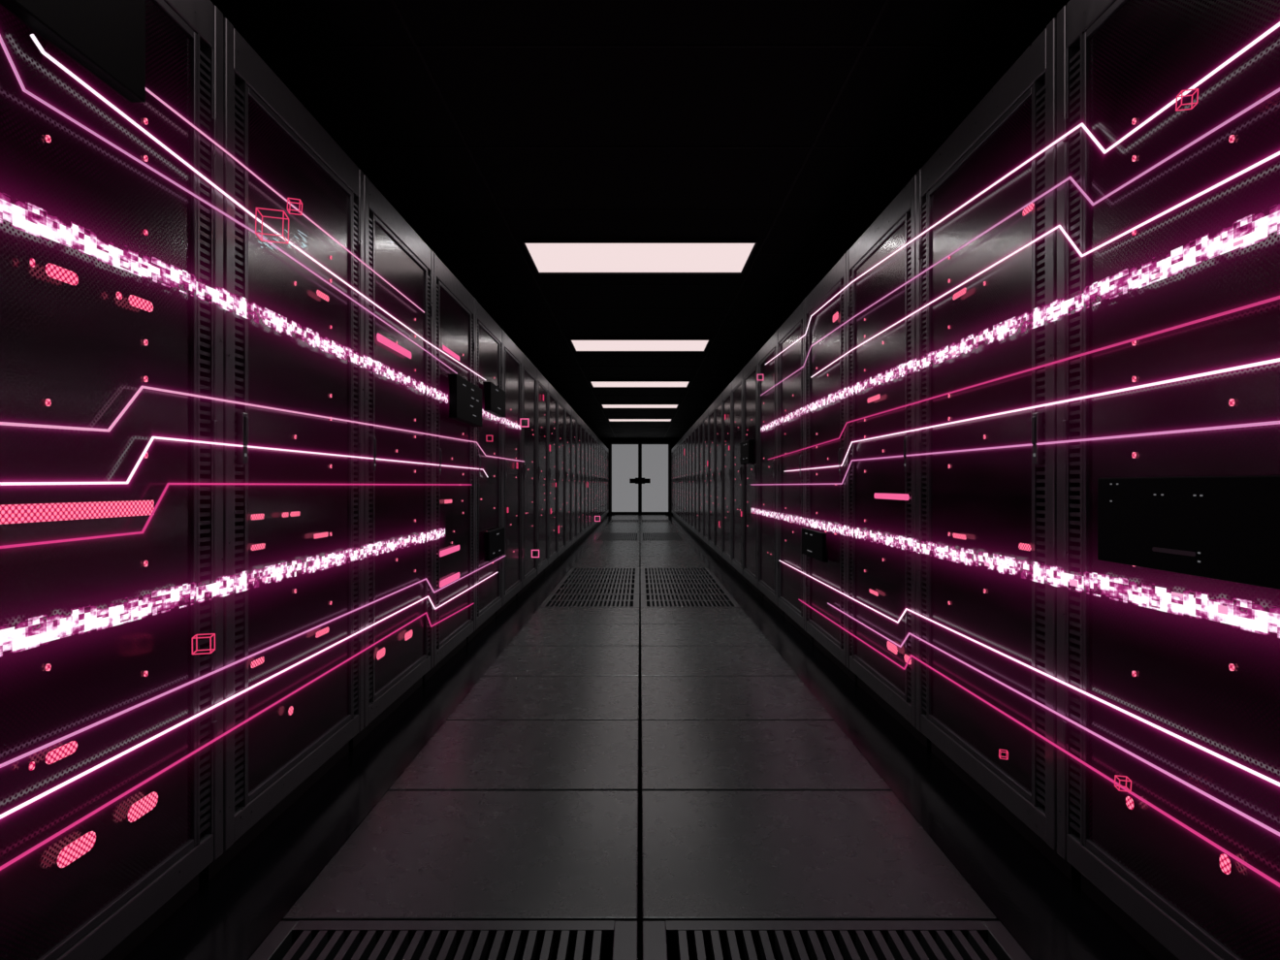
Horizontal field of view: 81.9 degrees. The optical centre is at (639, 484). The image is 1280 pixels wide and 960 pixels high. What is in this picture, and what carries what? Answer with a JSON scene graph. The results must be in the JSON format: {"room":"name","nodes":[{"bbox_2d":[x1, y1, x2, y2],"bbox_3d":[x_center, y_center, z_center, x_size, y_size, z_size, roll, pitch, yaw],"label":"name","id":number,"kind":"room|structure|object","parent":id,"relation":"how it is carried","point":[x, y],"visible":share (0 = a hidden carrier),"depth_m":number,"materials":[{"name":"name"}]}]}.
{"room":"server room","nodes":[
{"label":"server room","id":0,"kind":"room"},
{"bbox_2d":[122,514,1157,959],"bbox_3d":[0.000,1.030,10.918,4.200,0.160,25.443,0,0,0],"label":"floor","id":1,"kind":"structure","parent":0,"point":[639,756],"depth_m":2.08,"materials":[{"name":"black tile"}]},
{"bbox_2d":[0,0,223,959],"bbox_3d":[-1.482,-0.083,1.312,1.015,2.074,0.885,0,0,0],"label":"rack","id":2,"kind":"object","parent":1,"relation":"on","point":[71,355],"visible":0.91,"depth_m":1.39,"materials":[{"name":"black metal"}]},
{"bbox_2d":[198,17,363,880],"bbox_3d":[-1.482,-0.083,2.204,1.015,2.074,0.885,0,0,0],"label":"rack","id":3,"kind":"object","parent":1,"relation":"on","point":[272,759],"visible":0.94,"depth_m":2.08,"materials":[{"name":"black metal"}]},
{"bbox_2d":[0,33,523,870],"bbox_3d":[-0.983,-0.368,3.327,0.006,2.432,5.889,0,0,0],"label":"trails","id":4,"kind":"object","parent":3,"relation":"attached to","point":[32,36],"visible":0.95,"depth_m":1.57,"materials":[{"name":"pink"}]},
{"bbox_2d":[45,740,77,764],"bbox_3d":[-0.988,0.457,1.258,0.005,0.022,0.068,0,0,0],"label":"indicator lights","id":5,"kind":"object","parent":4,"relation":"attached to","point":[64,751],"depth_m":1.26},
{"bbox_2d":[45,263,78,285],"bbox_3d":[-0.988,-0.359,1.260,0.005,0.023,0.070,0,0,0],"label":"indicator lights","id":6,"kind":"object","parent":4,"relation":"attached to","point":[60,273],"depth_m":1.26},
{"bbox_2d":[57,831,95,867],"bbox_3d":[-0.988,0.638,1.293,0.005,0.034,0.087,0,0,0],"label":"indicator lights","id":7,"kind":"object","parent":4,"relation":"attached to","point":[82,845],"depth_m":1.29},
{"bbox_2d":[0,500,154,524],"bbox_3d":[-0.988,0.046,1.317,0.005,0.030,0.358,0,0,0],"label":"indicator lights","id":8,"kind":"object","parent":4,"relation":"attached to","point":[60,512],"depth_m":1.28},
{"bbox_2d":[128,294,153,312],"bbox_3d":[-0.988,-0.359,1.459,0.005,0.021,0.068,0,0,0],"label":"indicator lights","id":9,"kind":"object","parent":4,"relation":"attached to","point":[137,302],"depth_m":1.46},
{"bbox_2d":[128,791,158,822],"bbox_3d":[-0.988,0.639,1.465,0.005,0.035,0.086,0,0,0],"label":"indicator lights","id":10,"kind":"object","parent":4,"relation":"attached to","point":[148,802],"depth_m":1.47},
{"bbox_2d":[192,633,215,654],"bbox_3d":[-0.930,0.339,1.571,0.036,0.036,0.036,0,1,-17],"label":"cube","id":11,"kind":"object","parent":4,"relation":"attached to","point":[196,637],"visible":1,"depth_m":1.57,"materials":[{"name":"pink"}]},
{"bbox_2d":[0,527,445,656],"bbox_3d":[-0.982,0.240,2.112,0.007,0.361,3.225,0,0,0],"label":"band","id":12,"kind":"object","parent":4,"relation":"attached to","point":[80,621],"visible":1,"depth_m":1.52,"materials":[{"name":"white"}]},
{"bbox_2d":[0,192,521,430],"bbox_3d":[-0.982,-0.445,3.308,0.006,0.420,5.624,0,0,0],"label":"band","id":13,"kind":"object","parent":4,"relation":"attached to","point":[74,236],"visible":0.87,"depth_m":1.54,"materials":[{"name":"white"}]},
{"bbox_2d":[255,207,288,243],"bbox_3d":[-0.930,-0.655,1.865,0.066,0.067,0.065,0,0,-14],"label":"cube","id":14,"kind":"object","parent":4,"relation":"attached to","point":[283,218],"visible":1,"depth_m":1.85,"materials":[{"name":"pink"}]},
{"bbox_2d":[287,197,302,215],"bbox_3d":[-0.930,-0.750,1.985,0.034,0.034,0.032,0,0,-14],"label":"cube","id":15,"kind":"object","parent":4,"relation":"attached to","point":[287,198],"visible":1,"depth_m":1.98,"materials":[{"name":"pink"}]},
{"bbox_2d":[376,333,411,358],"bbox_3d":[-0.988,-0.556,2.967,0.005,0.032,0.409,0,0,0],"label":"indicator lights","id":16,"kind":"object","parent":4,"relation":"attached to","point":[384,340],"depth_m":2.95},
{"bbox_2d":[507,394,600,557],"bbox_3d":[-0.914,-0.072,10.510,0.148,1.697,10.076,0,0,0],"label":"markers","id":17,"kind":"object","parent":4,"relation":"attached to","point":[521,419],"visible":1,"depth_m":6.51},
{"bbox_2d":[257,229,307,249],"bbox_3d":[-0.977,-0.671,2.023,0.001,0.116,0.273,0,0,0],"label":"hologram glitch marks","id":18,"kind":"object","parent":3,"relation":"attached to","point":[304,245],"visible":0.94,"depth_m":1.98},
{"bbox_2d":[349,174,433,747],"bbox_3d":[-1.482,-0.083,3.098,1.015,2.074,0.885,0,0,0],"label":"rack","id":19,"kind":"object","parent":1,"relation":"on","point":[393,249],"visible":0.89,"depth_m":3.03,"materials":[{"name":"black metal"}]},
{"bbox_2d":[422,252,475,681],"bbox_3d":[-1.482,-0.083,3.990,1.015,2.074,0.885,0,0,0],"label":"rack","id":20,"kind":"object","parent":1,"relation":"on","point":[454,305],"visible":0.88,"depth_m":3.94,"materials":[{"name":"black metal"}]},
{"bbox_2d":[447,373,481,426],"bbox_3d":[-0.964,-0.458,4.090,0.052,0.226,0.619,0,0,0],"label":"control panel","id":21,"kind":"object","parent":20,"relation":"attached to","point":[464,398],"visible":1,"depth_m":3.94,"materials":[{"name":"black plastic"}]},
{"bbox_2d":[466,299,503,642],"bbox_3d":[-1.482,-0.083,4.883,1.015,2.074,0.885,0,0,0],"label":"rack","id":22,"kind":"object","parent":1,"relation":"on","point":[489,336],"visible":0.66,"depth_m":4.87,"materials":[{"name":"black metal"}]},
{"bbox_2d":[482,382,505,417],"bbox_3d":[-0.964,-0.561,4.899,0.052,0.180,0.509,0,0,0],"label":"control panel","id":23,"kind":"object","parent":22,"relation":"attached to","point":[494,397],"visible":1,"depth_m":4.75,"materials":[{"name":"black plastic"}]},
{"bbox_2d":[483,527,504,561],"bbox_3d":[-0.971,0.393,4.931,0.036,0.188,0.516,0,0,0],"label":"control panel","id":24,"kind":"object","parent":22,"relation":"attached to","point":[494,539],"visible":1,"depth_m":4.82,"materials":[{"name":"black plastic"}]},
{"bbox_2d":[495,330,522,616],"bbox_3d":[-1.482,-0.083,5.777,1.015,2.074,0.885,0,0,0],"label":"rack","id":25,"kind":"object","parent":1,"relation":"on","point":[512,355],"visible":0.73,"depth_m":5.75,"materials":[{"name":"black metal"}]},
{"bbox_2d":[516,352,537,597],"bbox_3d":[-1.482,-0.083,6.670,1.015,2.074,0.885,0,0,0],"label":"rack","id":26,"kind":"object","parent":1,"relation":"on","point":[529,371],"visible":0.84,"depth_m":6.71,"materials":[{"name":"black metal"}]},
{"bbox_2d":[532,369,548,582],"bbox_3d":[-1.482,-0.083,7.562,1.015,2.074,0.885,0,0,0],"label":"rack","id":27,"kind":"object","parent":1,"relation":"on","point":[542,382],"visible":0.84,"depth_m":7.58,"materials":[{"name":"black metal"}]},
{"bbox_2d":[544,383,557,572],"bbox_3d":[-1.482,-0.083,8.456,1.015,2.074,0.885,0,0,0],"label":"rack","id":28,"kind":"object","parent":1,"relation":"on","point":[553,394],"visible":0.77,"depth_m":8.51,"materials":[{"name":"black metal"}]},
{"bbox_2d":[553,392,565,563],"bbox_3d":[-1.482,-0.083,9.348,1.015,2.074,0.885,0,0,0],"label":"rack","id":29,"kind":"object","parent":1,"relation":"on","point":[560,401],"visible":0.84,"depth_m":9.35,"materials":[{"name":"black metal"}]},
{"bbox_2d":[561,401,572,556],"bbox_3d":[-1.482,-0.083,10.242,1.015,2.074,0.885,0,0,0],"label":"rack","id":30,"kind":"object","parent":1,"relation":"on","point":[568,409],"visible":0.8,"depth_m":10.36,"materials":[{"name":"black metal"}]},
{"bbox_2d":[568,409,576,549],"bbox_3d":[-1.482,-0.083,11.134,1.015,2.074,0.885,0,0,0],"label":"rack","id":31,"kind":"object","parent":1,"relation":"on","point":[574,414],"visible":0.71,"depth_m":11.28,"materials":[{"name":"black metal"}]},
{"bbox_2d":[574,414,581,544],"bbox_3d":[-1.482,-0.083,12.027,1.015,2.074,0.885,0,0,0],"label":"rack","id":32,"kind":"object","parent":1,"relation":"on","point":[579,420],"visible":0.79,"depth_m":12.19,"materials":[{"name":"black metal"}]},
{"bbox_2d":[578,419,585,540],"bbox_3d":[-1.482,-0.083,12.921,1.015,2.074,0.885,0,0,0],"label":"rack","id":33,"kind":"object","parent":1,"relation":"on","point":[583,422],"visible":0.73,"depth_m":13.02,"materials":[{"name":"black metal"}]},
{"bbox_2d":[582,423,588,537],"bbox_3d":[-1.482,-0.083,13.813,1.015,2.074,0.885,0,0,0],"label":"rack","id":34,"kind":"object","parent":1,"relation":"on","point":[587,427],"visible":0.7,"depth_m":13.97,"materials":[{"name":"black metal"}]},
{"bbox_2d":[585,427,591,534],"bbox_3d":[-1.482,-0.083,14.707,1.015,2.074,0.885,0,0,0],"label":"rack","id":35,"kind":"object","parent":1,"relation":"on","point":[590,430],"visible":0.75,"depth_m":14.79,"materials":[{"name":"black metal"}]},
{"bbox_2d":[589,430,594,530],"bbox_3d":[-1.482,-0.083,15.600,1.015,2.074,0.885,0,0,0],"label":"rack","id":36,"kind":"object","parent":1,"relation":"on","point":[592,432],"visible":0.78,"depth_m":15.70,"materials":[{"name":"black metal"}]},
{"bbox_2d":[592,434,597,527],"bbox_3d":[-1.482,-0.083,16.492,1.015,2.074,0.885,0,0,0],"label":"rack","id":37,"kind":"object","parent":1,"relation":"on","point":[595,436],"visible":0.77,"depth_m":16.74,"materials":[{"name":"black metal"}]},
{"bbox_2d":[594,437,599,526],"bbox_3d":[-1.482,-0.083,17.386,1.015,2.074,0.885,0,0,0],"label":"rack","id":38,"kind":"object","parent":1,"relation":"on","point":[597,437],"visible":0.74,"depth_m":17.50,"materials":[{"name":"black metal"}]},
{"bbox_2d":[597,439,601,523],"bbox_3d":[-1.482,-0.083,18.279,1.015,2.074,0.885,0,0,0],"label":"rack","id":39,"kind":"object","parent":1,"relation":"on","point":[599,439],"visible":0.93,"depth_m":18.61,"materials":[{"name":"black metal"}]},
{"bbox_2d":[600,442,603,520],"bbox_3d":[-1.482,-0.083,19.172,1.015,2.074,0.885,0,0,0],"label":"rack","id":40,"kind":"object","parent":1,"relation":"on","point":[601,442],"visible":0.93,"depth_m":19.28,"materials":[{"name":"black metal"}]},
{"bbox_2d":[601,444,604,519],"bbox_3d":[-1.482,-0.083,20.064,1.015,2.074,0.885,0,0,0],"label":"rack","id":41,"kind":"object","parent":1,"relation":"on","point":[603,444],"visible":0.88,"depth_m":20.31,"materials":[{"name":"black metal"}]},
{"bbox_2d":[602,445,606,518],"bbox_3d":[-1.482,-0.083,20.957,1.015,2.074,0.885,0,0,0],"label":"rack","id":42,"kind":"object","parent":1,"relation":"on","point":[604,445],"visible":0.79,"depth_m":20.86,"materials":[{"name":"black metal"}]},
{"bbox_2d":[604,447,607,516],"bbox_3d":[-1.482,-0.083,21.851,1.015,2.074,0.885,0,0,0],"label":"rack","id":43,"kind":"object","parent":1,"relation":"on","point":[606,447],"visible":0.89,"depth_m":22.07,"materials":[{"name":"black metal"}]},
{"bbox_2d":[606,448,608,515],"bbox_3d":[-1.482,-0.083,22.744,1.015,2.074,0.885,0,0,0],"label":"rack","id":44,"kind":"object","parent":1,"relation":"on","point":[607,448],"visible":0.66,"depth_m":22.82,"materials":[{"name":"black metal"}]},
{"bbox_2d":[671,448,673,515],"bbox_3d":[1.482,-0.083,22.744,1.015,2.074,0.885,0,0,0],"label":"rack","id":45,"kind":"object","parent":1,"relation":"on","point":[672,448],"visible":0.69,"depth_m":22.82,"materials":[{"name":"black metal"}]},
{"bbox_2d":[672,447,675,516],"bbox_3d":[1.482,-0.083,21.851,1.015,2.074,0.885,0,0,0],"label":"rack","id":46,"kind":"object","parent":1,"relation":"on","point":[673,447],"visible":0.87,"depth_m":22.07,"materials":[{"name":"black metal"}]},
{"bbox_2d":[673,445,677,518],"bbox_3d":[1.482,-0.083,20.957,1.015,2.074,0.885,0,0,0],"label":"rack","id":47,"kind":"object","parent":1,"relation":"on","point":[675,445],"visible":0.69,"depth_m":20.86,"materials":[{"name":"black metal"}]},
{"bbox_2d":[675,444,678,519],"bbox_3d":[1.482,-0.083,20.064,1.015,2.074,0.885,0,0,0],"label":"rack","id":48,"kind":"object","parent":1,"relation":"on","point":[676,444],"visible":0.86,"depth_m":20.31,"materials":[{"name":"black metal"}]},
{"bbox_2d":[676,442,680,521],"bbox_3d":[1.482,-0.083,19.172,1.015,2.074,0.885,0,0,0],"label":"rack","id":49,"kind":"object","parent":1,"relation":"on","point":[678,442],"visible":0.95,"depth_m":19.28,"materials":[{"name":"black metal"}]},
{"bbox_2d":[678,439,682,523],"bbox_3d":[1.482,-0.083,18.279,1.015,2.074,0.885,0,0,0],"label":"rack","id":50,"kind":"object","parent":1,"relation":"on","point":[680,439],"visible":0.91,"depth_m":18.35,"materials":[{"name":"black metal"}]},
{"bbox_2d":[680,437,685,526],"bbox_3d":[1.482,-0.083,17.386,1.015,2.074,0.885,0,0,0],"label":"rack","id":51,"kind":"object","parent":1,"relation":"on","point":[682,437],"visible":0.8,"depth_m":17.50,"materials":[{"name":"black metal"}]},
{"bbox_2d":[682,434,687,527],"bbox_3d":[1.482,-0.083,16.492,1.015,2.074,0.885,0,0,0],"label":"rack","id":52,"kind":"object","parent":1,"relation":"on","point":[684,436],"visible":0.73,"depth_m":16.74,"materials":[{"name":"black metal"}]},
{"bbox_2d":[685,430,690,530],"bbox_3d":[1.482,-0.083,15.600,1.015,2.074,0.885,0,0,0],"label":"rack","id":53,"kind":"object","parent":1,"relation":"on","point":[687,432],"visible":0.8,"depth_m":15.70,"materials":[{"name":"black metal"}]},
{"bbox_2d":[688,427,694,534],"bbox_3d":[1.482,-0.083,14.707,1.015,2.074,0.885,0,0,0],"label":"rack","id":54,"kind":"object","parent":1,"relation":"on","point":[689,430],"visible":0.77,"depth_m":14.79,"materials":[{"name":"black metal"}]},
{"bbox_2d":[691,423,697,537],"bbox_3d":[1.482,-0.083,13.813,1.015,2.074,0.885,0,0,0],"label":"rack","id":55,"kind":"object","parent":1,"relation":"on","point":[692,427],"visible":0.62,"depth_m":13.97,"materials":[{"name":"black metal"}]},
{"bbox_2d":[694,419,701,540],"bbox_3d":[1.482,-0.083,12.921,1.015,2.074,0.885,0,0,0],"label":"rack","id":56,"kind":"object","parent":1,"relation":"on","point":[696,422],"visible":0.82,"depth_m":13.02,"materials":[{"name":"black metal"}]},
{"bbox_2d":[698,414,705,544],"bbox_3d":[1.482,-0.083,12.027,1.015,2.074,0.885,0,0,0],"label":"rack","id":57,"kind":"object","parent":1,"relation":"on","point":[700,420],"visible":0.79,"depth_m":12.19,"materials":[{"name":"black metal"}]},
{"bbox_2d":[703,409,711,549],"bbox_3d":[1.482,-0.083,11.134,1.015,2.074,0.885,0,0,0],"label":"rack","id":58,"kind":"object","parent":1,"relation":"on","point":[705,414],"visible":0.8,"depth_m":11.28,"materials":[{"name":"black metal"}]},
{"bbox_2d":[707,401,718,556],"bbox_3d":[1.482,-0.083,10.242,1.015,2.074,0.885,0,0,0],"label":"rack","id":59,"kind":"object","parent":1,"relation":"on","point":[711,409],"visible":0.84,"depth_m":10.36,"materials":[{"name":"black metal"}]},
{"bbox_2d":[714,392,726,563],"bbox_3d":[1.482,-0.083,9.348,1.015,2.074,0.885,0,0,0],"label":"rack","id":60,"kind":"object","parent":1,"relation":"on","point":[719,401],"visible":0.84,"depth_m":9.35,"materials":[{"name":"black metal"}]},
{"bbox_2d":[722,383,735,572],"bbox_3d":[1.482,-0.083,8.456,1.015,2.074,0.885,0,0,0],"label":"rack","id":61,"kind":"object","parent":1,"relation":"on","point":[726,394],"visible":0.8,"depth_m":8.51,"materials":[{"name":"black metal"}]},
{"bbox_2d":[731,369,747,582],"bbox_3d":[1.482,-0.083,7.562,1.015,2.074,0.885,0,0,0],"label":"rack","id":62,"kind":"object","parent":1,"relation":"on","point":[737,382],"visible":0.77,"depth_m":7.58,"materials":[{"name":"black metal"}]},
{"bbox_2d":[706,374,763,525],"bbox_3d":[0.949,-0.174,11.078,0.078,1.375,10.698,0,0,0],"label":"markers","id":63,"kind":"object","parent":62,"relation":"attached to","point":[757,374],"visible":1,"depth_m":7.18},
{"bbox_2d":[742,352,763,597],"bbox_3d":[1.482,-0.083,6.670,1.015,2.074,0.885,0,0,0],"label":"rack","id":64,"kind":"object","parent":1,"relation":"on","point":[750,371],"visible":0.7,"depth_m":6.67,"materials":[{"name":"black metal"}]},
{"bbox_2d":[740,439,754,464],"bbox_3d":[0.964,-0.293,6.639,0.052,0.201,0.526,0,0,0],"label":"control panel","id":65,"kind":"object","parent":64,"relation":"attached to","point":[748,446],"visible":1,"depth_m":6.46,"materials":[{"name":"black plastic"}]},
{"bbox_2d":[757,330,784,616],"bbox_3d":[1.482,-0.083,5.777,1.015,2.074,0.885,0,0,0],"label":"rack","id":66,"kind":"object","parent":1,"relation":"on","point":[767,401],"visible":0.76,"depth_m":5.79,"materials":[{"name":"black metal"}]},
{"bbox_2d":[776,299,813,642],"bbox_3d":[1.482,-0.083,4.883,1.015,2.074,0.885,0,0,0],"label":"rack","id":67,"kind":"object","parent":1,"relation":"on","point":[790,392],"visible":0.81,"depth_m":4.90,"materials":[{"name":"black metal"}]},
{"bbox_2d":[804,252,857,681],"bbox_3d":[1.482,-0.083,3.990,1.015,2.074,0.885,0,0,0],"label":"rack","id":68,"kind":"object","parent":1,"relation":"on","point":[826,503],"visible":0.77,"depth_m":3.92,"materials":[{"name":"black metal"}]},
{"bbox_2d":[801,527,828,562],"bbox_3d":[0.974,0.331,4.126,0.032,0.152,0.496,0,0,0],"label":"control panel","id":69,"kind":"object","parent":68,"relation":"attached to","point":[815,543],"visible":1,"depth_m":4.04,"materials":[{"name":"black plastic"}]},
{"bbox_2d":[846,174,930,747],"bbox_3d":[1.482,-0.083,3.098,1.015,2.074,0.885,0,0,0],"label":"rack","id":70,"kind":"object","parent":1,"relation":"on","point":[889,571],"visible":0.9,"depth_m":3.05,"materials":[{"name":"black metal"}]},
{"bbox_2d":[916,17,1081,880],"bbox_3d":[1.482,-0.083,2.204,1.015,2.074,0.885,0,0,0],"label":"rack","id":71,"kind":"object","parent":1,"relation":"on","point":[1001,498],"visible":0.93,"depth_m":2.09,"materials":[{"name":"black metal"}]},
{"bbox_2d":[1056,0,1279,959],"bbox_3d":[1.482,-0.083,1.312,1.015,2.074,0.885,0,0,0],"label":"rack","id":72,"kind":"object","parent":1,"relation":"on","point":[1215,686],"visible":0.89,"depth_m":1.40,"materials":[{"name":"black metal"}]},
{"bbox_2d":[760,21,1279,887],"bbox_3d":[0.983,-0.131,3.521,0.006,1.977,6.045,0,0,0],"label":"trails","id":73,"kind":"object","parent":72,"relation":"attached to","point":[1276,25],"visible":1,"depth_m":1.57,"materials":[{"name":"pink"}]},
{"bbox_2d":[832,311,838,322],"bbox_3d":[0.989,-0.847,3.718,0.005,0.039,0.092,0,0,0],"label":"indicator lights","id":74,"kind":"object","parent":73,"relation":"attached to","point":[835,317],"depth_m":3.73},
{"bbox_2d":[867,393,880,403],"bbox_3d":[0.989,-0.365,3.111,0.005,0.020,0.155,0,0,0],"label":"indicator lights","id":75,"kind":"object","parent":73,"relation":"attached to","point":[875,398],"depth_m":3.11},
{"bbox_2d":[869,588,878,596],"bbox_3d":[0.989,0.455,3.110,0.005,0.016,0.103,0,0,0],"label":"indicator lights","id":76,"kind":"object","parent":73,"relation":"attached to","point":[871,591],"depth_m":3.11},
{"bbox_2d":[874,492,909,500],"bbox_3d":[0.989,0.046,2.901,0.005,0.023,0.391,0,0,0],"label":"indicator lights","id":77,"kind":"object","parent":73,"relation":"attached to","point":[902,496],"depth_m":2.88},
{"bbox_2d":[886,640,897,654],"bbox_3d":[0.989,0.638,2.889,0.005,0.034,0.122,0,0,0],"label":"indicator lights","id":78,"kind":"object","parent":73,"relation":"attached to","point":[891,647],"depth_m":2.88},
{"bbox_2d":[903,654,911,664],"bbox_3d":[0.989,0.644,2.721,0.005,0.026,0.069,0,0,0],"label":"indicator lights","id":79,"kind":"object","parent":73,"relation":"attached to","point":[906,656],"depth_m":2.73},
{"bbox_2d":[952,288,966,299],"bbox_3d":[0.989,-0.591,2.280,0.005,0.018,0.097,0,0,0],"label":"indicator lights","id":80,"kind":"object","parent":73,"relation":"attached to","point":[963,291],"depth_m":2.28},
{"bbox_2d":[952,533,966,539],"bbox_3d":[0.989,0.159,2.280,0.005,0.015,0.097,0,0,0],"label":"indicator lights","id":81,"kind":"object","parent":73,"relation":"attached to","point":[955,535],"depth_m":2.28},
{"bbox_2d":[998,749,1008,759],"bbox_3d":[0.930,0.689,1.885,0.019,0.019,0.018,0,0,17],"label":"cube","id":82,"kind":"object","parent":73,"relation":"attached to","point":[999,750],"visible":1,"depth_m":1.88,"materials":[{"name":"pink"}]},
{"bbox_2d":[750,507,1279,638],"bbox_3d":[0.982,0.215,3.521,0.007,0.378,6.044,0,0,0],"label":"band","id":83,"kind":"object","parent":73,"relation":"attached to","point":[1199,606],"visible":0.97,"depth_m":1.57,"materials":[{"name":"white"}]},
{"bbox_2d":[760,204,1279,432],"bbox_3d":[0.982,-0.429,3.259,0.006,0.404,5.521,0,0,0],"label":"band","id":84,"kind":"object","parent":73,"relation":"attached to","point":[1205,247],"visible":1,"depth_m":1.56,"materials":[{"name":"white"}]},
{"bbox_2d":[1018,543,1031,550],"bbox_3d":[0.989,0.159,1.892,0.005,0.017,0.062,0,0,0],"label":"indicator lights","id":85,"kind":"object","parent":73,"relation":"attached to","point":[1022,546],"depth_m":1.89},
{"bbox_2d":[1022,202,1034,216],"bbox_3d":[0.989,-0.701,1.875,0.005,0.018,0.056,0,0,0],"label":"indicator lights","id":86,"kind":"object","parent":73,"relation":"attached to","point":[1030,208],"depth_m":1.88},
{"bbox_2d":[1114,774,1131,792],"bbox_3d":[0.930,0.575,1.419,0.022,0.023,0.022,0,0,11],"label":"cube","id":87,"kind":"object","parent":73,"relation":"attached to","point":[1115,776],"visible":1,"depth_m":1.42,"materials":[{"name":"pink"}]},
{"bbox_2d":[1125,796,1133,809],"bbox_3d":[0.989,0.642,1.487,0.005,0.024,0.021,0,0,0],"label":"indicator lights","id":88,"kind":"object","parent":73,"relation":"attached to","point":[1129,801],"depth_m":1.49},
{"bbox_2d":[1175,88,1198,111],"bbox_3d":[0.930,-0.655,1.253,0.025,0.026,0.026,0,0,17],"label":"cube","id":89,"kind":"object","parent":73,"relation":"attached to","point":[1196,89],"visible":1,"depth_m":1.25,"materials":[{"name":"pink"}]},
{"bbox_2d":[1219,853,1230,874],"bbox_3d":[0.989,0.640,1.244,0.005,0.031,0.021,0,0,0],"label":"indicator lights","id":90,"kind":"object","parent":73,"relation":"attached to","point":[1225,858],"depth_m":1.24},
{"bbox_2d":[1097,475,1279,589],"bbox_3d":[0.981,0.072,1.275,0.016,0.175,0.590,0,0,0],"label":"display unit","id":91,"kind":"object","parent":72,"relation":"attached to","point":[1219,528],"visible":1,"depth_m":1.29,"materials":[{"name":"black plastic"}]},
{"bbox_2d":[210,0,1069,438],"bbox_3d":[0.000,-1.538,11.210,4.200,0.104,24.861,0,0,0],"label":"ceiling","id":92,"kind":"structure","parent":0,"point":[488,126],"depth_m":3.05,"materials":[{"name":"black"}]},
{"bbox_2d":[521,239,758,274],"bbox_3d":[0.000,-1.476,4.790,1.428,0.020,0.668,0,0,0],"label":"panel light","id":93,"kind":"object","parent":92,"relation":"in","point":[547,256],"depth_m":4.76,"materials":[{"name":"white plastic"}]},
{"bbox_2d":[569,338,710,351],"bbox_3d":[0.000,-1.476,7.790,1.428,0.020,0.668,0,0,0],"label":"panel light","id":94,"kind":"object","parent":92,"relation":"in","point":[579,344],"depth_m":7.75,"materials":[{"name":"white plastic"}]},
{"bbox_2d":[589,380,690,387],"bbox_3d":[0.000,-1.476,10.790,1.428,0.020,0.668,0,0,0],"label":"panel light","id":95,"kind":"object","parent":92,"relation":"in","point":[594,383],"depth_m":10.72,"materials":[{"name":"white plastic"}]},
{"bbox_2d":[601,403,678,408],"bbox_3d":[0.000,-1.476,13.790,1.428,0.020,0.668,0,0,0],"label":"panel light","id":96,"kind":"object","parent":92,"relation":"in","point":[604,405],"depth_m":13.75,"materials":[{"name":"white plastic"}]},
{"bbox_2d":[608,417,671,421],"bbox_3d":[0.000,-1.476,16.790,1.428,0.020,0.668,0,0,0],"label":"panel light","id":97,"kind":"object","parent":92,"relation":"in","point":[610,419],"depth_m":16.59,"materials":[{"name":"white plastic"}]},
{"bbox_3d":[0.000,-0.270,23.605,4.200,2.440,0.070,0,0,0],"label":"wall","id":98,"kind":"structure","parent":0,"visible":0},
{"bbox_2d":[608,442,671,514],"bbox_3d":[0.000,-0.210,23.470,1.970,2.320,0.180,0,0,0],"label":"door","id":99,"kind":"structure","parent":98,"relation":"in","point":[639,472],"depth_m":23.46,"materials":[{"name":"grey metal"}]},
{"bbox_2d":[599,438,680,514],"bbox_3d":[0.000,-0.270,23.503,4.200,2.439,0.125,0,0,0],"label":"trim","id":100,"kind":"structure","parent":98,"relation":"attached to","point":[605,441],"depth_m":23.44,"materials":[{"name":"black"}]}
]}

